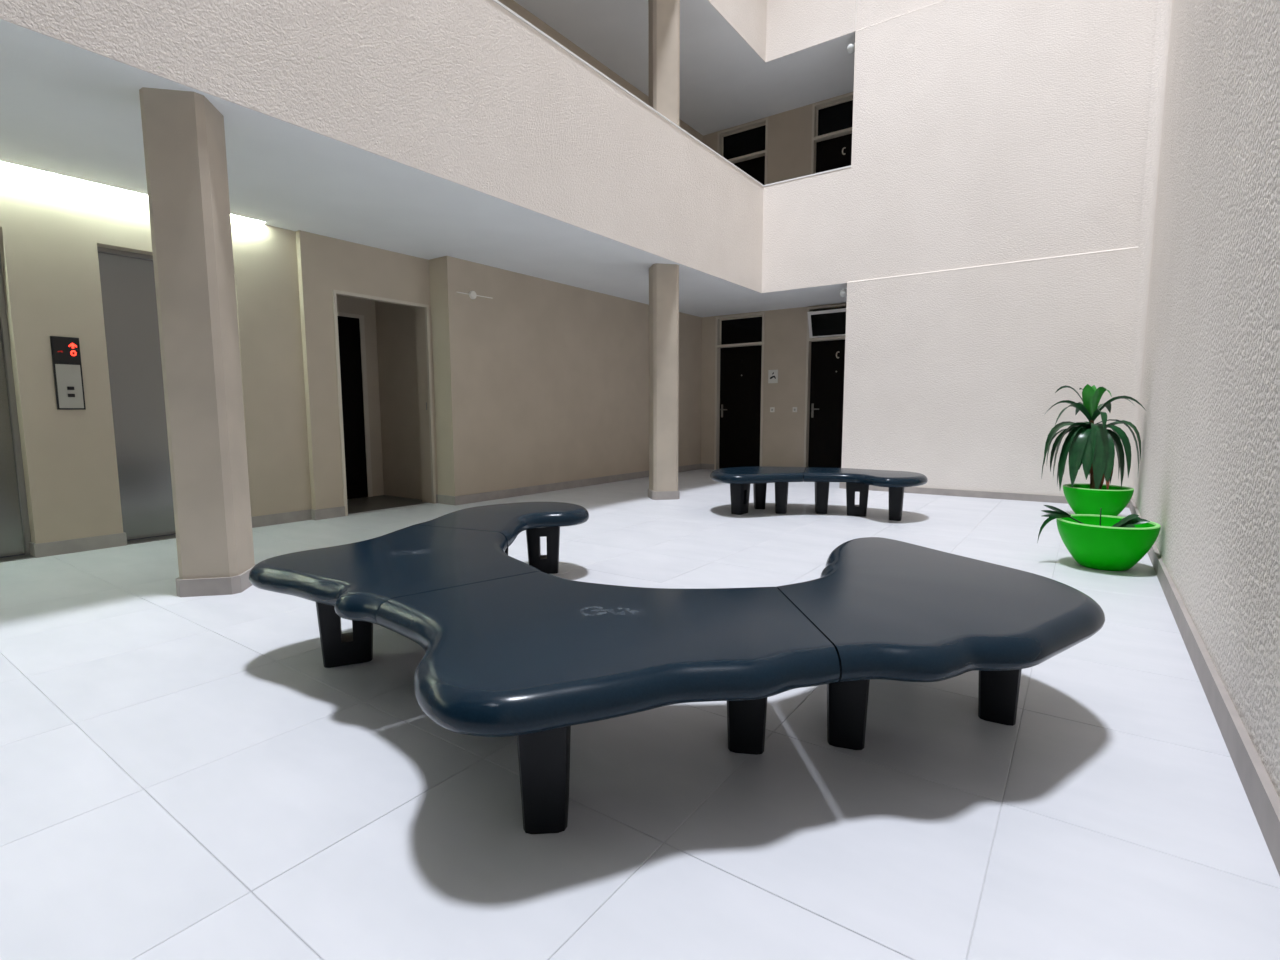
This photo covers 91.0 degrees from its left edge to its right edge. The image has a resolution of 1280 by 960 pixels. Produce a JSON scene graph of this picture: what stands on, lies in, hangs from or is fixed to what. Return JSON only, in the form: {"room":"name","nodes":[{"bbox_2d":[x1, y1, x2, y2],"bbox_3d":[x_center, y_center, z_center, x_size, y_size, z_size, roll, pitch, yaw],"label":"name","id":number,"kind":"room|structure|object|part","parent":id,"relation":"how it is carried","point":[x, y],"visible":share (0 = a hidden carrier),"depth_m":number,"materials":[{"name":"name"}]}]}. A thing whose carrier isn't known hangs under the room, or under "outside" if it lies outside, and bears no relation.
{"room":"apartment building atrium","nodes":[
{"label":"apartment building atrium","id":0,"kind":"room"},
{"bbox_2d":[0,162,311,543],"bbox_3d":[-4.953,-0.714,3.255,0.170,2.720,6.260,4,7,35],"label":"wall","id":1,"kind":"structure","parent":0,"point":[52,226],"depth_m":4.52,"materials":[{"name":"beige paint"}]},
{"bbox_2d":[0,256,34,561],"bbox_3d":[-4.509,-0.527,3.914,0.185,2.205,0.910,4,7,35],"label":"elevator","id":2,"kind":"object","parent":1,"relation":"attached to","point":[15,536],"visible":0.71,"depth_m":4.31,"materials":[{"name":"silver metal"}]},
{"bbox_3d":[-4.449,-0.541,4.133,0.030,2.163,0.424,4,7,35],"label":"door","id":3,"kind":"part","parent":2,"relation":"part of","materials":[{"name":"silver metal"}]},
{"bbox_3d":[-4.494,0.567,4.023,0.155,0.005,0.910,4,7,35],"label":"sill","id":4,"kind":"part","parent":2,"relation":"part of","materials":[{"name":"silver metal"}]},
{"bbox_2d":[50,336,85,409],"bbox_3d":[-4.011,-0.748,4.412,0.026,0.504,0.152,4,7,35],"label":"panel","id":5,"kind":"object","parent":1,"relation":"attached to","point":[66,356],"visible":1,"depth_m":4.41,"materials":[{"name":"black plastic"}]},
{"bbox_3d":[-4.008,-0.658,4.420,0.005,0.304,0.132,4,7,35],"label":"plate","id":6,"kind":"part","parent":5,"relation":"part of","materials":[{"name":"grey metal"}]},
{"bbox_2d":[97,246,175,544],"bbox_3d":[-3.705,-0.649,5.039,0.185,2.205,0.895,4,7,35],"label":"elevator","id":7,"kind":"object","parent":1,"relation":"attached to","point":[127,279],"visible":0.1,"depth_m":4.88,"materials":[{"name":"silver metal"}]},
{"bbox_3d":[-3.750,-0.652,5.070,0.045,2.205,0.895,4,7,35],"label":"door frame","id":8,"kind":"part","parent":7,"relation":"part of","materials":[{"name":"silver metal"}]},
{"bbox_3d":[-3.690,0.445,5.147,0.155,0.005,0.895,4,7,35],"label":"sill","id":9,"kind":"part","parent":7,"relation":"part of","materials":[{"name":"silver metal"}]},
{"bbox_2d":[29,464,700,557],"bbox_3d":[-2.866,0.311,5.959,0.421,0.095,12.874,5,8,38],"label":"baseboard","id":10,"kind":"structure","parent":1,"relation":"attached to","point":[120,539],"depth_m":5.86,"materials":[{"name":"tile"}]},
{"bbox_2d":[296,230,436,509],"bbox_3d":[-2.707,-0.987,6.312,0.200,2.600,1.345,4,7,35],"label":"wall","id":11,"kind":"structure","parent":0,"point":[326,264],"depth_m":5.90,"materials":[{"name":"beige paint"}]},
{"bbox_2d":[333,290,435,515],"bbox_3d":[-2.573,-0.758,6.393,0.072,2.128,1.042,4,7,35],"label":"trim","id":12,"kind":"structure","parent":11,"relation":"attached to","point":[427,326],"depth_m":6.25,"materials":[{"name":"beige paint"}]},
{"bbox_2d":[336,295,421,499],"bbox_3d":[-3.176,-1.026,6.690,1.008,2.600,1.620,4,7,35],"label":"wall","id":13,"kind":"structure","parent":0,"point":[390,330],"depth_m":7.32,"materials":[{"name":"beige paint"}]},
{"bbox_2d":[337,312,372,498],"bbox_3d":[-3.407,-0.827,7.145,0.092,2.110,0.635,4,7,35],"label":"door","id":14,"kind":"structure","parent":13,"relation":"in","point":[351,327],"depth_m":7.28,"materials":[{"name":"black paint"}]},
{"bbox_2d":[0,0,762,292],"bbox_3d":[-1.179,-2.820,4.653,0.140,1.389,9.871,4,7,35],"label":"wall","id":15,"kind":"structure","parent":0,"point":[467,93],"depth_m":4.41,"materials":[{"name":"beige paint"}]},
{"bbox_2d":[493,0,850,186],"bbox_3d":[-0.707,-3.485,4.246,1.309,0.018,9.876,4,7,35],"label":"trim","id":16,"kind":"structure","parent":15,"relation":"on","point":[496,1],"depth_m":6.08,"materials":[{"name":"white"}]},
{"bbox_2d":[0,19,846,316],"bbox_3d":[-1.968,-2.343,5.084,4.194,0.354,12.971,4,7,35],"label":"ceiling","id":17,"kind":"structure","parent":0,"point":[67,110],"depth_m":4.45,"materials":[{"name":"white paint"}]},
{"bbox_2d":[648,0,679,125],"bbox_3d":[0.260,-4.022,6.837,0.290,2.600,0.290,-1,6,-12],"label":"column","id":18,"kind":"structure","parent":17,"relation":"on","point":[663,15],"depth_m":6.66,"materials":[{"name":"paint"}]},
{"bbox_2d":[429,0,702,495],"bbox_3d":[-2.847,-2.407,5.706,0.500,5.554,12.971,4,7,35],"label":"wall","id":19,"kind":"structure","parent":0,"point":[540,381],"depth_m":7.69,"materials":[{"name":"beige paint"}]},
{"bbox_2d":[456,291,492,298],"bbox_3d":[-1.778,-1.997,6.800,0.030,0.090,0.490,4,7,35],"label":"junction box","id":20,"kind":"object","parent":19,"relation":"attached to","point":[472,294],"visible":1,"depth_m":6.76,"materials":[{"name":"white plastic"}]},
{"bbox_2d":[0,469,1279,959],"bbox_3d":[-0.871,0.563,4.554,7.417,0.122,12.871,4,7,35],"label":"floor","id":21,"kind":"structure","parent":0,"point":[182,778],"depth_m":1.63,"materials":[{"name":"grey tile"}]},
{"bbox_2d":[139,87,255,596],"bbox_3d":[-2.389,-0.680,3.431,0.318,2.600,0.318,-1,6,-12],"label":"column","id":22,"kind":"structure","parent":21,"relation":"on","point":[184,133],"depth_m":3.32,"materials":[{"name":"paint"}]},
{"bbox_2d":[249,525,541,667],"bbox_3d":[-0.918,0.504,2.616,1.271,0.410,1.030,4,7,35],"label":"bench section","id":23,"kind":"object","parent":21,"relation":"on","point":[351,581],"visible":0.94,"depth_m":2.40,"materials":[{"name":"blue plastic"}]},
{"bbox_3d":[-1.168,0.560,2.501,0.212,0.326,0.128,-3,7,-24],"label":"leg","id":24,"kind":"part","parent":23,"relation":"part of","materials":[{"name":"black plastic"}]},
{"bbox_3d":[-0.918,0.344,2.599,1.271,0.088,1.030,4,7,35],"label":"seat","id":25,"kind":"part","parent":23,"relation":"part of","materials":[{"name":"blue plastic"}]},
{"bbox_2d":[415,502,588,573],"bbox_3d":[-0.767,0.391,3.675,0.744,0.410,1.048,2,7,23],"label":"bench section","id":26,"kind":"object","parent":21,"relation":"on","point":[539,519],"visible":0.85,"depth_m":3.66,"materials":[{"name":"blue plastic"}]},
{"bbox_3d":[-0.768,0.231,3.658,0.743,0.088,1.049,3,7,24],"label":"seat","id":27,"kind":"part","parent":26,"relation":"part of","materials":[{"name":"blue plastic"}]},
{"bbox_3d":[-0.597,0.409,3.891,0.212,0.326,0.128,-1,6,-7],"label":"leg","id":28,"kind":"part","parent":26,"relation":"part of","materials":[{"name":"black plastic"}]},
{"bbox_2d":[376,571,839,833],"bbox_3d":[-0.126,0.583,1.856,1.262,0.410,1.047,-2,6,-16],"label":"bench section","id":29,"kind":"object","parent":21,"relation":"on","point":[532,657],"visible":1,"depth_m":1.51,"materials":[{"name":"blue plastic"}]},
{"bbox_3d":[-0.231,0.659,1.545,0.128,0.326,0.212,-1,6,-5],"label":"leg","id":30,"kind":"part","parent":29,"relation":"part of","materials":[{"name":"black plastic"}]},
{"bbox_3d":[-0.124,0.423,1.842,1.259,0.088,1.044,-2,6,-17],"label":"seat","id":31,"kind":"part","parent":29,"relation":"part of","materials":[{"name":"blue plastic"}]},
{"bbox_3d":[0.321,0.621,1.887,0.128,0.326,0.212,1,6,9],"label":"leg","id":32,"kind":"part","parent":29,"relation":"part of","materials":[{"name":"black plastic"}]},
{"bbox_2d":[648,263,679,499],"bbox_3d":[0.268,-1.085,7.151,0.318,2.600,0.318,-1,6,-12],"label":"column","id":33,"kind":"structure","parent":21,"relation":"on","point":[663,278],"depth_m":7.02,"materials":[{"name":"paint"}]},
{"bbox_2d":[710,466,805,514],"bbox_3d":[1.169,0.106,6.285,0.905,0.410,1.068,2,6,17],"label":"bench section","id":34,"kind":"object","parent":21,"relation":"on","point":[739,479],"visible":1,"depth_m":6.07,"materials":[{"name":"blue plastic"}]},
{"bbox_3d":[0.976,0.165,6.133,0.128,0.326,0.212,5,8,40],"label":"leg","id":35,"kind":"part","parent":34,"relation":"part of","materials":[{"name":"black plastic"}]},
{"bbox_3d":[1.168,-0.054,6.268,0.905,0.088,1.068,2,6,17],"label":"seat","id":36,"kind":"part","parent":34,"relation":"part of","materials":[{"name":"blue plastic"}]},
{"bbox_3d":[1.234,0.128,6.476,0.128,0.326,0.212,0,6,5],"label":"leg","id":37,"kind":"part","parent":34,"relation":"part of","materials":[{"name":"black plastic"}]},
{"bbox_3d":[1.391,0.159,6.181,0.128,0.326,0.212,2,6,15],"label":"leg","id":38,"kind":"part","parent":34,"relation":"part of","materials":[{"name":"black plastic"}]},
{"bbox_2d":[804,467,927,520],"bbox_3d":[2.096,0.127,6.068,1.231,0.410,0.824,4,7,35],"label":"bench section","id":39,"kind":"object","parent":21,"relation":"on","point":[857,480],"visible":1,"depth_m":5.92,"materials":[{"name":"blue plastic"}]},
{"bbox_3d":[1.785,0.158,6.183,0.128,0.326,0.212,1,6,10],"label":"leg","id":40,"kind":"part","parent":39,"relation":"part of","materials":[{"name":"black plastic"}]},
{"bbox_3d":[2.074,0.176,6.003,0.212,0.326,0.128,2,7,20],"label":"leg","id":41,"kind":"part","parent":39,"relation":"part of","materials":[{"name":"black plastic"}]},
{"bbox_3d":[2.096,-0.033,6.051,1.231,0.088,0.824,4,7,35],"label":"seat","id":42,"kind":"part","parent":39,"relation":"part of","materials":[{"name":"blue plastic"}]},
{"bbox_3d":[2.350,0.200,5.771,0.128,0.326,0.212,3,7,25],"label":"leg","id":43,"kind":"part","parent":39,"relation":"part of","materials":[{"name":"black plastic"}]},
{"bbox_2d":[776,537,1104,749],"bbox_3d":[0.967,0.551,2.128,0.963,0.410,1.541,4,7,35],"label":"bench section","id":44,"kind":"object","parent":21,"relation":"on","point":[889,609],"visible":1,"depth_m":1.83,"materials":[{"name":"blue plastic"}]},
{"bbox_3d":[0.632,0.618,1.911,0.128,0.326,0.212,2,6,19],"label":"leg","id":45,"kind":"part","parent":44,"relation":"part of","materials":[{"name":"black plastic"}]},
{"bbox_3d":[0.967,0.391,2.111,0.963,0.088,1.541,4,7,35],"label":"seat","id":46,"kind":"part","parent":44,"relation":"part of","materials":[{"name":"blue plastic"}]},
{"bbox_3d":[1.175,0.601,2.052,0.128,0.326,0.212,3,7,30],"label":"leg","id":47,"kind":"part","parent":44,"relation":"part of","materials":[{"name":"black plastic"}]},
{"bbox_2d":[1063,483,1133,515],"bbox_3d":[4.198,0.207,5.783,0.530,0.295,0.530,4,7,35],"label":"bowl","id":48,"kind":"object","parent":21,"relation":"on","point":[1081,499],"visible":0.86,"depth_m":5.62,"materials":[{"name":"green plastic"}]},
{"bbox_2d":[1041,384,1144,489],"bbox_3d":[4.172,-0.366,5.813,0.756,1.028,0.722,4,7,35],"label":"dracaena plant","id":49,"kind":"object","parent":48,"relation":"on","point":[1090,445],"visible":0.99,"depth_m":5.65,"materials":[{"name":"green plant"}]},
{"bbox_2d":[1056,514,1160,570],"bbox_3d":[2.946,0.403,3.985,0.530,0.295,0.530,4,7,35],"label":"plant pot","id":50,"kind":"object","parent":21,"relation":"on","point":[1106,547],"visible":0.93,"depth_m":3.83,"materials":[{"name":"green plastic"}]},
{"bbox_2d":[1037,505,1149,542],"bbox_3d":[2.850,0.303,3.973,0.570,0.250,0.154,3,7,27],"label":"plant","id":51,"kind":"object","parent":50,"relation":"in","point":[1129,521],"visible":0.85,"depth_m":4.01,"materials":[{"name":"green plant"}]},
{"bbox_2d":[514,0,856,135],"bbox_3d":[-1.976,-5.280,4.770,4.194,0.354,12.971,4,7,35],"label":"ceiling","id":52,"kind":"structure","parent":0,"point":[725,83],"depth_m":8.21,"materials":[{"name":"white paint"}]},
{"bbox_2d":[708,0,766,62],"bbox_3d":[-1.187,-5.757,4.339,0.140,1.389,9.871,4,7,35],"label":"wall","id":53,"kind":"structure","parent":0,"point":[747,17],"depth_m":7.82,"materials":[{"name":"beige paint"}]},
{"bbox_2d":[701,92,851,466],"bbox_3d":[2.287,-2.875,9.944,2.926,5.554,0.130,4,7,35],"label":"wall","id":54,"kind":"structure","parent":0,"point":[785,330],"depth_m":9.98,"materials":[{"name":"beige paint"}]},
{"bbox_2d":[714,312,764,469],"bbox_3d":[1.684,-1.444,10.534,0.883,2.586,0.157,4,7,35],"label":"door","id":55,"kind":"structure","parent":54,"relation":"in","point":[739,339],"depth_m":10.57,"materials":[{"name":"black paint"}]},
{"bbox_3d":[1.699,-2.481,10.448,0.813,0.435,0.035,4,7,35],"label":"transom sash","id":56,"kind":"part","parent":55,"relation":"part of","materials":[{"name":"beige paint"}]},
{"bbox_3d":[1.699,-2.477,10.449,0.773,0.403,0.005,4,7,35],"label":"pane","id":57,"kind":"part","parent":55,"relation":"part of","materials":[{"name":"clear glass"}]},
{"bbox_2d":[717,117,767,184],"bbox_3d":[1.675,-4.381,10.220,0.883,2.586,0.157,4,7,35],"label":"door","id":58,"kind":"structure","parent":54,"relation":"in","point":[745,146],"depth_m":10.09,"materials":[{"name":"black paint"}]},
{"bbox_3d":[1.690,-5.418,10.134,0.813,0.435,0.035,4,7,35],"label":"transom sash","id":59,"kind":"part","parent":58,"relation":"part of","materials":[{"name":"black glass"}]},
{"bbox_3d":[1.690,-5.414,10.135,0.773,0.403,0.005,4,7,35],"label":"pane","id":60,"kind":"part","parent":58,"relation":"part of","materials":[{"name":"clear glass"}]},
{"bbox_2d":[768,370,777,382],"bbox_3d":[2.137,-1.663,10.099,0.162,0.212,0.008,4,7,35],"label":"wall sign","id":61,"kind":"object","parent":54,"relation":"attached to","point":[772,374],"visible":1,"depth_m":10.10,"materials":[{"name":"white"}]},
{"bbox_2d":[803,304,845,467],"bbox_3d":[2.954,-1.345,9.573,0.883,2.586,0.260,4,7,35],"label":"door","id":62,"kind":"structure","parent":54,"relation":"in","point":[826,325],"depth_m":9.71,"materials":[{"name":"black paint"}]},
{"bbox_3d":[2.709,-1.092,9.875,0.035,0.220,0.008,4,7,35],"label":"handle plate","id":63,"kind":"part","parent":62,"relation":"part of","materials":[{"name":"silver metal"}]},
{"bbox_3d":[2.919,-2.355,9.419,0.803,0.388,0.149,4,7,35],"label":"transom sash","id":64,"kind":"part","parent":62,"relation":"part of","materials":[{"name":"white paint"}]},
{"bbox_3d":[2.920,-2.346,9.422,0.713,0.322,0.104,4,7,35],"label":"pane","id":65,"kind":"part","parent":62,"relation":"part of","materials":[{"name":"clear glass"}]},
{"bbox_2d":[811,92,852,173],"bbox_3d":[2.975,-4.287,9.300,0.883,2.586,0.157,4,7,35],"label":"door","id":66,"kind":"structure","parent":54,"relation":"in","point":[832,119],"depth_m":9.32,"materials":[{"name":"black paint"}]},
{"bbox_3d":[2.990,-5.324,9.215,0.813,0.435,0.035,4,7,35],"label":"transom sash","id":67,"kind":"part","parent":66,"relation":"part of","materials":[{"name":"black glass"}]},
{"bbox_3d":[2.990,-5.320,9.215,0.773,0.403,0.005,4,7,35],"label":"pane","id":68,"kind":"part","parent":66,"relation":"part of","materials":[{"name":"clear glass"}]},
{"bbox_2d":[762,0,1157,495],"bbox_3d":[3.883,-8.713,7.269,4.397,17.724,1.585,4,7,35],"label":"wall","id":69,"kind":"structure","parent":0,"point":[985,132],"depth_m":7.05,"materials":[{"name":"beige paint"}]},
{"bbox_2d":[840,289,846,297],"bbox_3d":[2.612,-2.387,8.024,0.124,0.112,0.112,4,7,35],"label":"lamp","id":70,"kind":"object","parent":69,"relation":"attached to","point":[843,292],"visible":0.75,"depth_m":7.99,"materials":[{"name":"grey"}]},
{"bbox_2d":[847,43,854,53],"bbox_3d":[2.603,-5.299,7.712,0.124,0.112,0.112,4,7,35],"label":"lamp","id":71,"kind":"object","parent":69,"relation":"attached to","point":[851,47],"visible":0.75,"depth_m":7.68,"materials":[{"name":"grey"}]},
{"bbox_2d":[701,464,1128,507],"bbox_3d":[3.044,-0.002,8.727,5.873,0.095,1.473,4,7,35],"label":"baseboard","id":72,"kind":"structure","parent":69,"relation":"attached to","point":[919,490],"depth_m":7.26,"materials":[{"name":"tile"}]},
{"bbox_2d":[850,247,1135,282],"bbox_3d":[3.819,-2.392,7.034,2.983,0.016,0.018,4,7,35],"label":"trim","id":73,"kind":"structure","parent":69,"relation":"attached to","point":[1130,247],"depth_m":6.92,"materials":[{"name":"beige paint"}]},
{"bbox_2d":[1120,0,1172,498],"bbox_3d":[4.951,-8.576,5.489,0.130,17.624,0.135,4,7,35],"label":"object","id":74,"kind":"structure","parent":69,"relation":"attached to","point":[1164,7],"depth_m":6.16,"materials":[{"name":"beige paint"}]},
{"bbox_2d":[1067,485,1128,489],"bbox_3d":[4.198,0.113,5.773,0.478,0.087,0.478,4,7,35],"label":"bowl","id":75,"kind":"object","parent":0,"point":[1075,487],"depth_m":5.85,"materials":[{"name":"green plastic"}]},
{"bbox_2d":[1061,516,1154,527],"bbox_3d":[2.946,0.309,3.975,0.478,0.087,0.478,4,7,35],"label":"bowl","id":76,"kind":"object","parent":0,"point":[1089,521],"depth_m":4.13,"materials":[{"name":"green plastic"}]},
{"bbox_2d":[1133,0,1279,797],"bbox_3d":[1.806,-8.016,0.807,0.250,17.724,11.416,4,7,35],"label":"wall","id":77,"kind":"structure","parent":0,"point":[1208,473],"depth_m":2.46,"materials":[{"name":"paint"}]},
{"bbox_2d":[1129,499,1279,875],"bbox_3d":[1.722,0.738,1.821,0.020,0.100,11.416,4,7,35],"label":"baseboard","id":78,"kind":"structure","parent":77,"relation":"attached to","point":[1264,800],"depth_m":1.84,"materials":[{"name":"tile"}]}
]}

